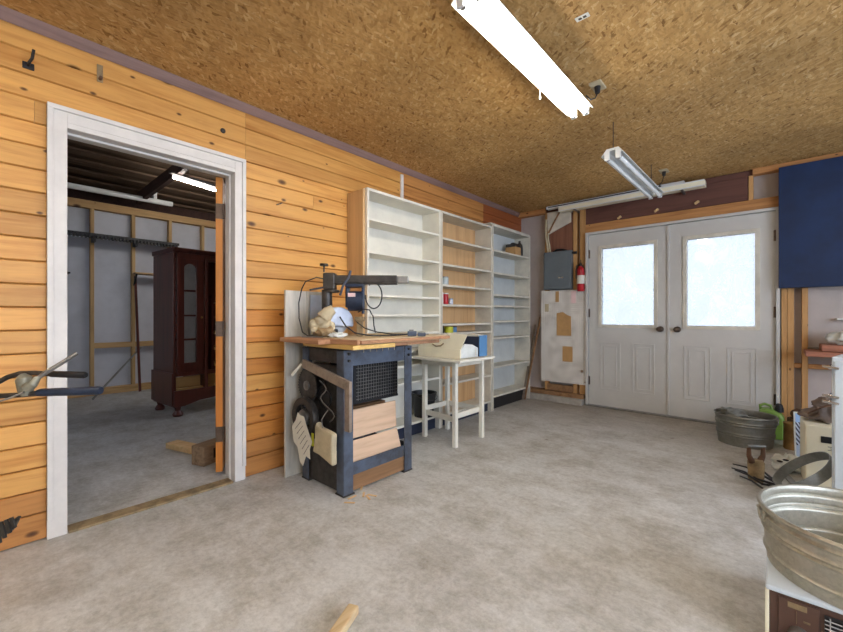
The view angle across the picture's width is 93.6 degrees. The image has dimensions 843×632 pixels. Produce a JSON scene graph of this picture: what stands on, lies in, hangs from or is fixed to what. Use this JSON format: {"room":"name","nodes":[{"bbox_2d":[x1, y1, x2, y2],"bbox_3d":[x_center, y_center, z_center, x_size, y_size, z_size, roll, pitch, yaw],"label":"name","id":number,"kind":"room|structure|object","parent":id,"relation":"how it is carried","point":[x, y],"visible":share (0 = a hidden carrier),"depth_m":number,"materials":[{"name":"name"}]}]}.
{"room":"woodworking shop","nodes":[
{"label":"woodworking shop","id":0,"kind":"room"},
{"bbox_2d":[67,188,215,398],"bbox_3d":[-4.114,-0.335,5.706,0.155,2.800,7.000,0,0,42],"label":"wall","id":1,"kind":"structure","parent":0,"point":[101,321],"depth_m":5.52,"materials":[{"name":"grey paint"}]},
{"bbox_2d":[67,230,178,247],"bbox_3d":[-4.259,-1.028,5.286,0.200,0.105,1.780,0,0,42],"label":"hook rail","id":2,"kind":"object","parent":1,"relation":"attached to","point":[93,236],"visible":0.67,"depth_m":5.37,"materials":[{"name":"black metal"}]},
{"bbox_2d":[132,272,152,285],"bbox_3d":[-3.892,-0.519,5.709,0.180,0.182,0.420,0,0,42],"label":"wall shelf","id":3,"kind":"object","parent":1,"relation":"attached to","point":[134,273],"visible":0.56,"depth_m":5.58,"materials":[{"name":"brown wood"}]},
{"bbox_2d":[67,139,224,213],"bbox_3d":[-2.673,-2.240,4.373,4.380,1.290,7.060,0,0,42],"label":"ceiling","id":4,"kind":"structure","parent":0,"point":[87,164],"depth_m":5.15,"materials":[{"name":"brown wood"}]},
{"bbox_2d":[67,182,172,206],"bbox_3d":[-4.120,-1.693,5.067,0.100,0.254,1.640,0,0,42],"label":"pipe","id":5,"kind":"object","parent":4,"relation":"hanging from","point":[154,200],"visible":0.43,"depth_m":5.19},
{"bbox_2d":[168,170,215,191],"bbox_3d":[-2.522,-1.859,4.916,0.050,0.651,1.194,0,0,26],"label":"lamp","id":6,"kind":"object","parent":4,"relation":"hanging from","point":[185,177],"visible":0.38,"depth_m":4.61,"materials":[{"name":"metal"}]},
{"bbox_2d":[0,19,520,550],"bbox_3d":[-1.078,-0.170,2.781,0.120,2.470,7.300,0,0,42],"label":"wall","id":7,"kind":"structure","parent":0,"point":[287,242],"depth_m":2.25,"materials":[{"name":"brown wood"}]},
{"bbox_2d":[22,49,34,70],"bbox_3d":[-1.812,-1.188,1.828,0.061,0.076,0.041,0,0,42],"label":"wall hook","id":8,"kind":"object","parent":7,"relation":"attached to","point":[28,65],"visible":1,"depth_m":1.83,"materials":[{"name":"black metal"}]},
{"bbox_2d":[97,64,102,82],"bbox_3d":[-1.649,-1.250,2.033,0.030,0.090,0.025,0,0,42],"label":"wall bracket","id":9,"kind":"object","parent":7,"relation":"attached to","point":[99,67],"visible":1,"depth_m":2.04,"materials":[{"name":"beige wood"}]},
{"bbox_2d":[47,101,245,539],"bbox_3d":[-1.518,0.024,2.282,0.172,2.082,0.945,0,0,42],"label":"trim","id":10,"kind":"structure","parent":7,"relation":"attached to","point":[64,123],"depth_m":2.07,"materials":[{"name":"white paint"}]},
{"bbox_2d":[215,177,224,471],"bbox_3d":[-1.518,0.058,2.982,0.128,1.955,0.813,0,0,-22],"label":"door","id":11,"kind":"structure","parent":7,"relation":"in","point":[220,186],"depth_m":2.63,"materials":[{"name":"orange wood"}]},
{"bbox_2d":[0,5,519,216],"bbox_3d":[-1.042,-1.358,2.709,0.030,0.054,7.040,0,0,42],"label":"trim","id":12,"kind":"structure","parent":7,"relation":"attached to","point":[9,15],"depth_m":2.37,"materials":[{"name":"wood"}]},
{"bbox_2d":[400,174,403,197],"bbox_3d":[-0.183,-1.174,3.679,0.015,0.278,0.032,0,0,42],"label":"strip","id":13,"kind":"object","parent":7,"relation":"attached to","point":[401,175],"visible":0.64,"depth_m":3.67,"materials":[{"name":"white paint"}]},
{"bbox_2d":[0,389,802,631],"bbox_3d":[-0.669,1.115,2.549,9.600,0.100,7.500,0,0,42],"label":"floor","id":14,"kind":"structure","parent":0,"point":[562,517],"depth_m":1.89,"materials":[{"name":"concrete"}]},
{"bbox_2d":[0,352,103,542],"bbox_3d":[-1.548,0.587,1.309,1.179,0.956,0.519,0,0,-8],"label":"machine handlebar","id":15,"kind":"object","parent":14,"relation":"on","point":[25,383],"visible":1,"depth_m":1.15,"materials":[{"name":"metal"}]},
{"bbox_2d":[92,347,141,399],"bbox_3d":[-4.087,0.751,5.340,0.026,0.627,0.687,0,0,14],"label":"stick","id":16,"kind":"object","parent":14,"relation":"on","point":[133,355],"visible":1,"depth_m":5.32,"materials":[{"name":"metal"}]},
{"bbox_2d":[134,276,140,391],"bbox_3d":[-4.010,0.247,5.593,0.150,1.627,0.034,0,0,28],"label":"wooden strip","id":17,"kind":"object","parent":14,"relation":"on","point":[135,285],"visible":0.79,"depth_m":5.58,"materials":[{"name":"brown wood"}]},
{"bbox_2d":[67,478,232,533],"bbox_3d":[-1.491,1.059,2.257,0.085,0.012,0.788,0,0,42],"label":"threshold","id":18,"kind":"object","parent":14,"relation":"on","point":[94,521],"visible":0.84,"depth_m":2.19,"materials":[{"name":"brown wood"}]},
{"bbox_2d":[166,440,195,453],"bbox_3d":[-1.823,1.040,3.120,0.459,0.045,0.100,0,0,25],"label":"wood offcut","id":19,"kind":"object","parent":14,"relation":"on","point":[177,445],"visible":0.53,"depth_m":3.13,"materials":[{"name":"brown wood"}]},
{"bbox_2d":[151,247,215,416],"bbox_3d":[-2.484,0.170,4.763,0.594,1.790,1.138,0,0,37],"label":"wardrobe","id":20,"kind":"object","parent":14,"relation":"on","point":[184,279],"visible":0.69,"depth_m":4.36,"materials":[{"name":"brown wood"}]},
{"bbox_2d":[192,438,215,466],"bbox_3d":[-1.505,0.995,3.017,0.126,0.140,0.450,0,0,22],"label":"block","id":21,"kind":"object","parent":14,"relation":"on","point":[203,453],"visible":0.43,"depth_m":2.82,"materials":[{"name":"brown wood"}]},
{"bbox_2d":[284,290,329,478],"bbox_3d":[-0.778,0.447,2.730,0.020,1.234,0.355,0,0,42],"label":"sheet","id":22,"kind":"object","parent":14,"relation":"on","point":[293,352],"visible":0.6,"depth_m":2.65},
{"bbox_2d":[310,295,321,332],"bbox_3d":[-0.726,-0.007,2.775,0.005,0.275,0.120,0,0,42],"label":"sheet","id":23,"kind":"object","parent":22,"relation":"attached to","point":[315,300],"visible":0.36,"depth_m":2.76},
{"bbox_2d":[329,604,358,631],"bbox_3d":[-0.293,1.047,1.267,0.042,0.032,0.322,0,0,18],"label":"wood offcut","id":24,"kind":"object","parent":14,"relation":"on","point":[343,623],"visible":1,"depth_m":1.35,"materials":[{"name":"beige wood"}]},
{"bbox_2d":[344,486,376,503],"bbox_3d":[-0.369,1.056,2.339,0.197,0.015,0.214,0,0,-18],"label":"scraps","id":25,"kind":"object","parent":14,"relation":"on","point":[363,495],"visible":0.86,"depth_m":2.32,"materials":[{"name":"beige wood"}]},
{"bbox_2d":[280,333,449,497],"bbox_3d":[-0.356,0.600,2.690,0.653,0.930,0.950,0,0,42],"label":"bench","id":26,"kind":"object","parent":14,"relation":"on","point":[351,350],"visible":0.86,"depth_m":2.47,"materials":[{"name":"blue metal"}]},
{"bbox_2d":[292,397,318,436],"bbox_3d":[-0.743,0.645,2.526,0.260,0.260,0.053,0,0,42],"label":"spoked wheel","id":27,"kind":"object","parent":26,"relation":"hanging from","point":[310,413],"visible":0.69,"depth_m":2.48,"materials":[{"name":"metal"}]},
{"bbox_2d":[292,413,311,464],"bbox_3d":[-0.751,0.772,2.480,0.230,0.325,0.003,0,0,42],"label":"paper note","id":28,"kind":"object","parent":27,"relation":"hanging from","point":[301,436],"visible":1,"depth_m":2.48,"materials":[{"name":"paper"}]},
{"bbox_2d":[311,433,313,445],"bbox_3d":[-0.665,0.755,2.418,0.020,0.080,0.008,0,0,42],"label":"tag","id":29,"kind":"object","parent":28,"relation":"attached to","point":[312,434],"visible":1,"depth_m":2.41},
{"bbox_2d":[298,369,316,400],"bbox_3d":[-0.736,0.445,2.534,0.216,0.216,0.024,0,0,42],"label":"disc","id":30,"kind":"object","parent":26,"relation":"attached to","point":[307,382],"visible":0.78,"depth_m":2.53,"materials":[{"name":"metal"}]},
{"bbox_2d":[302,336,323,337],"bbox_3d":[-0.677,0.130,2.465,0.133,0.006,0.030,0,0,13],"label":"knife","id":31,"kind":"object","parent":26,"relation":"on","point":[302,336],"visible":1,"depth_m":2.45,"materials":[{"name":"metal"}]},
{"bbox_2d":[291,359,351,432],"bbox_3d":[-0.616,0.459,2.384,0.591,0.371,0.038,0,0,42],"label":"frame","id":32,"kind":"object","parent":26,"relation":"attached to","point":[339,381],"visible":1,"depth_m":2.25,"materials":[{"name":"brown wood"}]},
{"bbox_2d":[313,362,336,446],"bbox_3d":[-0.599,0.530,2.498,0.373,0.550,0.076,0,0,42],"label":"panel","id":33,"kind":"object","parent":26,"relation":"attached to","point":[325,399],"visible":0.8,"depth_m":2.47,"materials":[{"name":"metal"}]},
{"bbox_2d":[313,410,336,465],"bbox_3d":[-0.568,0.712,2.355,0.201,0.299,0.057,0,0,42],"label":"cloth bag","id":34,"kind":"object","parent":26,"relation":"hanging from","point":[325,443],"visible":1,"depth_m":2.31,"materials":[{"name":"fabric"}]},
{"bbox_2d":[328,332,347,336],"bbox_3d":[-0.530,0.116,2.501,0.128,0.036,0.076,0,0,3],"label":"rag","id":35,"kind":"object","parent":26,"relation":"on","point":[334,334],"visible":0.99,"depth_m":2.48,"materials":[{"name":"white fabric"}]},
{"bbox_2d":[298,263,408,336],"bbox_3d":[-0.444,-0.107,2.593,0.723,0.485,0.248,0,0,1],"label":"saw","id":36,"kind":"object","parent":26,"relation":"on","point":[330,319],"visible":0.91,"depth_m":2.61,"materials":[{"name":"metal"}]},
{"bbox_2d":[330,361,397,404],"bbox_3d":[-0.389,0.435,2.744,0.256,0.260,0.405,0,0,42],"label":"mesh basket","id":37,"kind":"object","parent":26,"relation":"in","point":[376,381],"visible":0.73,"depth_m":2.65,"materials":[{"name":"metal"}]},
{"bbox_2d":[353,399,384,408],"bbox_3d":[-0.482,0.695,2.750,0.190,0.180,0.450,0,0,42],"label":"plank","id":38,"kind":"object","parent":26,"relation":"on","point":[379,401],"visible":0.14,"depth_m":2.74,"materials":[{"name":"brown wood"}]},
{"bbox_2d":[353,428,400,461],"bbox_3d":[-0.298,0.842,2.565,0.060,0.142,0.420,0,0,42],"label":"plank","id":39,"kind":"object","parent":26,"relation":"on","point":[374,444],"visible":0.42,"depth_m":2.56,"materials":[{"name":"beige wood"}]},
{"bbox_2d":[353,400,395,437],"bbox_3d":[-0.323,0.673,2.587,0.027,0.175,0.420,0,0,42],"label":"plank","id":40,"kind":"object","parent":39,"relation":"on","point":[377,417],"visible":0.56,"depth_m":2.59,"materials":[{"name":"beige wood"}]},
{"bbox_2d":[407,330,428,335],"bbox_3d":[-0.024,0.112,2.631,0.143,0.043,0.057,0,0,-9],"label":"plug","id":41,"kind":"object","parent":26,"relation":"on","point":[410,332],"visible":1,"depth_m":2.60,"materials":[{"name":"plastic"}]},
{"bbox_2d":[347,187,440,439],"bbox_3d":[-0.210,0.030,3.488,0.222,2.070,0.928,0,0,42],"label":"shelving unit","id":42,"kind":"object","parent":14,"relation":"on","point":[388,234],"visible":0.56,"depth_m":3.59,"materials":[{"name":"beige paint"}]},
{"bbox_2d":[412,390,436,417],"bbox_3d":[0.023,0.823,3.707,0.251,0.222,0.258,0,0,42],"label":"bucket","id":43,"kind":"object","parent":42,"relation":"on","point":[416,394],"visible":0.71,"depth_m":3.63,"materials":[{"name":"plastic"}]},
{"bbox_2d":[412,355,494,447],"bbox_3d":[0.269,0.705,3.407,0.530,0.720,0.510,0,0,42],"label":"side table","id":44,"kind":"object","parent":14,"relation":"on","point":[447,362],"visible":0.91,"depth_m":3.46,"materials":[{"name":"beige paint"}]},
{"bbox_2d":[418,333,477,358],"bbox_3d":[0.241,0.239,3.347,0.509,0.208,0.256,0,0,42],"label":"box","id":45,"kind":"object","parent":44,"relation":"on","point":[453,347],"visible":0.87,"depth_m":3.22,"materials":[{"name":"beige cardboard"}]},
{"bbox_2d":[462,334,486,356],"bbox_3d":[0.418,0.252,3.481,0.294,0.183,0.120,0,0,42],"label":"file box","id":46,"kind":"object","parent":44,"relation":"on","point":[478,340],"visible":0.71,"depth_m":3.38,"materials":[{"name":"blue cardboard"}]},
{"bbox_2d":[441,210,491,427],"bbox_3d":[0.408,0.030,4.177,0.222,2.070,0.902,0,0,42],"label":"shelving unit","id":47,"kind":"object","parent":14,"relation":"on","point":[466,244],"visible":0.66,"depth_m":4.40,"materials":[{"name":"beige paint"}]},
{"bbox_2d":[443,293,448,303],"bbox_3d":[0.235,-0.170,3.900,0.064,0.110,0.063,0,0,42],"label":"tin can","id":48,"kind":"object","parent":47,"relation":"on","point":[445,295],"visible":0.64,"depth_m":3.87,"materials":[{"name":"red metal"}]},
{"bbox_2d":[443,276,448,284],"bbox_3d":[0.233,-0.347,3.929,0.070,0.085,0.069,0,0,42],"label":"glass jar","id":49,"kind":"object","parent":47,"relation":"on","point":[445,278],"visible":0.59,"depth_m":3.90,"materials":[{"name":"glass"}]},
{"bbox_2d":[444,326,452,332],"bbox_3d":[0.272,0.135,3.941,0.090,0.060,0.089,0,0,42],"label":"tin","id":50,"kind":"object","parent":47,"relation":"on","point":[447,329],"visible":1,"depth_m":3.90,"materials":[{"name":"yellow metal"}]},
{"bbox_2d":[484,222,529,410],"bbox_3d":[1.018,0.006,4.857,0.222,2.118,0.930,0,0,42],"label":"shelving unit","id":51,"kind":"object","parent":14,"relation":"on","point":[510,272],"visible":0.78,"depth_m":5.06,"materials":[{"name":"beige paint"}]},
{"bbox_2d":[505,243,520,254],"bbox_3d":[1.147,-0.838,4.963,0.140,0.162,0.140,0,0,42],"label":"box","id":52,"kind":"object","parent":51,"relation":"on","point":[513,248],"visible":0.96,"depth_m":4.91,"materials":[{"name":"beige cardboard"}]},
{"bbox_2d":[518,241,522,255],"bbox_3d":[1.255,-0.857,5.067,0.084,0.200,0.084,0,0,42],"label":"bottle","id":53,"kind":"object","parent":51,"relation":"on","point":[519,242],"visible":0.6,"depth_m":5.04,"materials":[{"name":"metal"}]},
{"bbox_2d":[522,325,535,398],"bbox_3d":[1.398,0.585,5.144,0.022,0.944,0.336,0,0,44],"label":"trim strip","id":54,"kind":"object","parent":14,"relation":"on","point":[534,325],"visible":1,"depth_m":5.17,"materials":[{"name":"brown wood"}]},
{"bbox_2d":[523,317,539,398],"bbox_3d":[1.428,0.535,5.117,0.344,1.044,0.022,0,0,-36],"label":"trim strip","id":55,"kind":"object","parent":14,"relation":"on","point":[539,317],"visible":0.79,"depth_m":5.11,"materials":[{"name":"brown wood"}]},
{"bbox_2d":[524,314,540,399],"bbox_3d":[1.454,0.425,5.094,0.355,1.263,0.022,0,0,-29],"label":"trim strip","id":56,"kind":"object","parent":14,"relation":"on","point":[540,314],"visible":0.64,"depth_m":5.08,"materials":[{"name":"brown wood"}]},
{"bbox_2d":[585,404,715,424],"bbox_3d":[2.638,1.057,4.196,1.722,0.016,0.150,0,0,42],"label":"threshold","id":57,"kind":"object","parent":14,"relation":"on","point":[592,405],"visible":0.28,"depth_m":4.24,"materials":[{"name":"metal"}]},
{"bbox_2d":[713,408,779,449],"bbox_3d":[2.710,0.941,3.319,0.427,0.248,0.402,0,0,42],"label":"washtub","id":58,"kind":"object","parent":14,"relation":"on","point":[757,428],"visible":0.94,"depth_m":3.19,"materials":[{"name":"metal"}]},
{"bbox_2d":[716,406,747,417],"bbox_3d":[2.652,0.828,3.394,0.229,0.098,0.200,0,0,42],"label":"rag","id":59,"kind":"object","parent":58,"relation":"in","point":[730,411],"visible":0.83,"depth_m":3.36,"materials":[{"name":"fabric"}]},
{"bbox_2d":[746,444,765,482],"bbox_3d":[2.156,0.946,2.553,0.116,0.239,0.064,0,0,22],"label":"tool","id":60,"kind":"object","parent":14,"relation":"on","point":[755,467],"visible":0.83,"depth_m":2.54,"materials":[{"name":"beige metal"}]},
{"bbox_2d":[747,458,764,482],"bbox_3d":[2.156,0.995,2.553,0.088,0.140,0.062,0,0,42],"label":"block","id":61,"kind":"object","parent":60,"relation":"attached to","point":[755,467],"depth_m":2.53,"materials":[{"name":"beige"}]},
{"bbox_2d":[732,464,781,488],"bbox_3d":[2.154,1.040,2.500,0.177,0.033,0.647,0,0,16],"label":"fork","id":62,"kind":"object","parent":14,"relation":"on","point":[769,477],"visible":0.41,"depth_m":2.51,"materials":[{"name":"black metal"}]},
{"bbox_2d":[759,403,784,439],"bbox_3d":[3.061,0.910,3.467,0.185,0.309,0.130,0,0,42],"label":"jug","id":63,"kind":"object","parent":14,"relation":"on","point":[778,410],"visible":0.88,"depth_m":3.40,"materials":[{"name":"plastic"}]},
{"bbox_2d":[771,453,800,472],"bbox_3d":[2.506,1.003,2.711,0.178,0.122,0.158,0,0,42],"label":"packet","id":64,"kind":"object","parent":14,"relation":"on","point":[778,460],"visible":0.57,"depth_m":2.72,"materials":[{"name":"beige paper"}]},
{"bbox_2d":[783,421,793,450],"bbox_3d":[2.962,0.960,3.174,0.100,0.210,0.100,0,0,42],"label":"canister","id":65,"kind":"object","parent":14,"relation":"on","point":[788,426],"visible":0.62,"depth_m":3.15,"materials":[{"name":"brown cardboard"}]},
{"bbox_2d":[785,475,795,482],"bbox_3d":[2.371,1.050,2.551,0.035,0.018,0.305,0,0,27],"label":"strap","id":66,"kind":"object","parent":14,"relation":"on","point":[788,478],"visible":0.36,"depth_m":2.54,"materials":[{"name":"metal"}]},
{"bbox_2d":[793,412,799,456],"bbox_3d":[2.874,0.886,2.842,0.300,0.357,0.050,0,0,30],"label":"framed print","id":67,"kind":"object","parent":14,"relation":"on","point":[796,418],"visible":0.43,"depth_m":2.91,"materials":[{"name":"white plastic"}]},
{"bbox_2d":[795,413,799,456],"bbox_3d":[2.871,0.886,2.836,0.284,0.338,0.037,0,0,30],"label":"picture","id":68,"kind":"object","parent":67,"relation":"attached to","point":[797,418],"depth_m":2.90},
{"bbox_2d":[772,452,831,485],"bbox_3d":[2.125,0.867,2.200,0.265,0.240,0.310,0,0,42],"label":"hoop","id":69,"kind":"object","parent":14,"relation":"on","point":[825,473],"visible":0.73,"depth_m":2.25,"materials":[{"name":"metal"}]},
{"bbox_2d":[765,557,842,631],"bbox_3d":[1.452,0.958,1.215,0.595,0.215,0.472,0,0,42],"label":"space heater","id":70,"kind":"object","parent":14,"relation":"on","point":[788,607],"visible":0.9,"depth_m":1.22,"materials":[{"name":"brown metal"}]},
{"bbox_2d":[756,484,842,609],"bbox_3d":[1.429,0.751,1.266,0.546,0.198,0.546,0,0,42],"label":"washtub","id":71,"kind":"object","parent":70,"relation":"on","point":[802,524],"visible":1,"depth_m":1.32,"materials":[{"name":"metal"}]},
{"bbox_2d":[824,615,842,631],"bbox_3d":[1.340,0.960,1.041,0.395,0.150,0.003,0,0,42],"label":"grille","id":72,"kind":"object","parent":70,"relation":"attached to","point":[832,623],"depth_m":1.16,"materials":[{"name":"silver plastic"}]},
{"bbox_2d":[800,416,831,487],"bbox_3d":[2.612,0.873,2.500,0.300,0.385,0.284,0,0,39],"label":"box","id":73,"kind":"object","parent":14,"relation":"on","point":[815,436],"visible":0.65,"depth_m":2.46,"materials":[{"name":"cardboard"}]},
{"bbox_2d":[797,396,831,423],"bbox_3d":[2.628,0.596,2.530,0.337,0.206,0.233,0,0,42],"label":"canvas bag","id":74,"kind":"object","parent":73,"relation":"on","point":[820,411],"visible":0.59,"depth_m":2.53,"materials":[{"name":"brown fabric"}]},
{"bbox_2d":[822,354,842,489],"bbox_3d":[2.351,0.635,1.907,0.426,0.860,0.531,0,0,-35],"label":"base cabinet","id":75,"kind":"object","parent":14,"relation":"on","point":[836,366],"visible":0.91,"depth_m":1.96,"materials":[{"name":"white wood"}]},
{"bbox_3d":[3.184,0.965,3.324,0.170,0.200,0.170,0,0,42],"label":"clay pot","id":76,"kind":"object","parent":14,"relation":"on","visible":0},
{"bbox_2d":[790,408,800,416],"bbox_3d":[3.182,0.832,3.324,0.134,0.102,0.125,0,0,42],"label":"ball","id":77,"kind":"object","parent":76,"relation":"on","point":[796,409],"visible":0.2,"depth_m":3.34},
{"bbox_2d":[0,0,842,212],"bbox_3d":[0.857,-1.410,1.045,5.320,0.050,7.300,0,0,42],"label":"ceiling","id":78,"kind":"structure","parent":0,"point":[695,90],"depth_m":2.25,"materials":[{"name":"brown wood"}]},
{"bbox_2d":[451,0,592,119],"bbox_3d":[0.597,-1.306,2.058,0.160,0.162,1.240,0,0,42],"label":"lamp","id":79,"kind":"object","parent":78,"relation":"hanging from","point":[492,19],"visible":1,"depth_m":1.93,"materials":[{"name":"white metal"}]},
{"bbox_2d":[456,0,472,9],"bbox_3d":[0.187,-1.298,1.601,0.110,0.065,0.012,0,0,42],"label":"socket","id":80,"kind":"object","parent":79,"relation":"attached to","point":[460,4],"depth_m":1.62,"materials":[{"name":"white plastic"}]},
{"bbox_2d":[571,104,588,119],"bbox_3d":[1.007,-1.298,2.515,0.110,0.065,0.012,0,0,42],"label":"socket","id":81,"kind":"object","parent":79,"relation":"attached to","point":[574,108],"depth_m":2.51,"materials":[{"name":"white plastic"}]},
{"bbox_2d":[575,12,589,21],"bbox_3d":[0.745,-1.383,1.833,0.060,0.005,0.028,0,0,42],"label":"tag","id":82,"kind":"object","parent":78,"relation":"attached to","point":[587,14],"visible":1,"depth_m":1.83,"materials":[{"name":"white plastic"}]},
{"bbox_2d":[586,79,605,99],"bbox_3d":[1.047,-1.338,2.379,0.088,0.093,0.110,0,0,42],"label":"outlet","id":83,"kind":"object","parent":78,"relation":"attached to","point":[598,85],"visible":1,"depth_m":2.36,"materials":[{"name":"beige plastic"}]},
{"bbox_2d":[601,122,664,198],"bbox_3d":[1.778,-1.245,3.269,0.150,0.280,1.243,0,0,43],"label":"lamp","id":84,"kind":"object","parent":78,"relation":"hanging from","point":[615,157],"visible":1,"depth_m":3.12,"materials":[{"name":"white metal"}]},
{"bbox_2d":[604,148,620,160],"bbox_3d":[1.360,-1.147,2.818,0.110,0.065,0.012,0,0,42],"label":"socket","id":85,"kind":"object","parent":84,"relation":"attached to","point":[617,150],"depth_m":2.82,"materials":[{"name":"white plastic"}]},
{"bbox_2d":[658,168,668,186],"bbox_3d":[2.277,-1.281,3.749,0.089,0.208,0.188,0,0,42],"label":"outlet","id":86,"kind":"object","parent":78,"relation":"attached to","point":[663,172],"visible":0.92,"depth_m":3.76,"materials":[{"name":"beige plastic"}]},
{"bbox_2d":[518,152,842,420],"bbox_3d":[3.208,-0.160,3.665,5.320,2.450,0.260,0,0,42],"label":"wall","id":87,"kind":"structure","parent":0,"point":[807,315],"depth_m":3.87,"materials":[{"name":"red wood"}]},
{"bbox_2d":[547,211,570,234],"bbox_3d":[1.722,-1.175,4.959,0.300,0.279,0.034,0,0,42],"label":"board","id":88,"kind":"object","parent":87,"relation":"attached to","point":[556,220],"visible":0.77,"depth_m":4.97,"materials":[{"name":"beige paint"}]},
{"bbox_2d":[544,219,576,289],"bbox_3d":[1.726,-0.819,4.932,0.418,0.967,0.072,0,0,42],"label":"electrical panel","id":89,"kind":"object","parent":87,"relation":"attached to","point":[558,266],"visible":1,"depth_m":4.92,"materials":[{"name":"grey metal"}]},
{"bbox_2d":[547,383,573,392],"bbox_3d":[1.758,0.904,4.992,0.350,0.078,0.060,0,0,42],"label":"scrap","id":90,"kind":"object","parent":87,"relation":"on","point":[550,386],"visible":0.8,"depth_m":4.96,"materials":[{"name":"brown wood"}]},
{"bbox_2d":[541,289,584,384],"bbox_3d":[1.755,0.255,4.921,0.580,1.150,0.031,0,0,42],"label":"wall panel","id":91,"kind":"object","parent":87,"relation":"attached to","point":[562,311],"visible":1,"depth_m":4.92,"materials":[{"name":"paint"}]},
{"bbox_2d":[576,260,584,291],"bbox_3d":[1.913,-0.479,4.735,0.105,0.368,0.094,0,0,-16],"label":"fire extinguisher","id":92,"kind":"object","parent":87,"relation":"attached to","point":[580,277],"visible":1,"depth_m":4.70,"materials":[{"name":"red metal"}]},
{"bbox_2d":[588,225,666,414],"bbox_3d":[2.292,0.044,4.450,0.826,2.006,0.115,0,0,42],"label":"door","id":93,"kind":"structure","parent":87,"relation":"in","point":[627,311],"depth_m":4.44,"materials":[{"name":"grey paint"}]},
{"bbox_2d":[558,179,705,212],"bbox_3d":[2.260,-1.292,4.391,1.460,0.075,0.175,0,0,42],"label":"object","id":94,"kind":"object","parent":87,"relation":"attached to","point":[698,184],"visible":1,"depth_m":4.32,"materials":[{"name":"beige plastic"}]},
{"bbox_2d":[546,180,684,209],"bbox_3d":[2.135,-1.357,4.524,1.465,0.035,0.073,0,0,42],"label":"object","id":95,"kind":"object","parent":94,"relation":"on","point":[553,207],"visible":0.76,"depth_m":4.53,"materials":[{"name":"white metal"}]},
{"bbox_2d":[585,207,779,403],"bbox_3d":[2.638,0.037,4.196,1.722,2.055,0.130,0,0,42],"label":"trim","id":96,"kind":"structure","parent":87,"relation":"attached to","point":[771,209],"depth_m":4.00,"materials":[{"name":"grey paint"}]},
{"bbox_2d":[667,211,775,421],"bbox_3d":[2.914,0.044,3.892,0.864,2.006,0.115,0,0,42],"label":"door","id":97,"kind":"structure","parent":87,"relation":"in","point":[721,272],"depth_m":3.90,"materials":[{"name":"grey paint"}]},
{"bbox_2d":[779,156,842,287],"bbox_3d":[3.585,-0.789,3.253,0.968,1.078,0.080,0,0,42],"label":"board","id":98,"kind":"object","parent":87,"relation":"attached to","point":[810,193],"visible":1,"depth_m":3.41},
{"bbox_2d":[803,349,842,357],"bbox_3d":[3.669,0.315,2.985,1.125,0.050,0.373,0,0,42],"label":"wall ledge","id":99,"kind":"object","parent":87,"relation":"attached to","point":[808,352],"visible":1,"depth_m":3.19,"materials":[{"name":"brown wood"}]},
{"bbox_2d":[819,343,842,351],"bbox_3d":[3.639,0.261,3.030,0.830,0.052,0.270,0,0,42],"label":"plank","id":100,"kind":"object","parent":99,"relation":"on","point":[823,347],"visible":1,"depth_m":3.18,"materials":[{"name":"wood"}]},
{"bbox_2d":[825,331,842,344],"bbox_3d":[3.484,0.166,3.134,0.261,0.137,0.397,0,0,-32],"label":"plastic sack","id":101,"kind":"object","parent":100,"relation":"on","point":[833,337],"visible":1,"depth_m":3.21,"materials":[{"name":"white plastic"}]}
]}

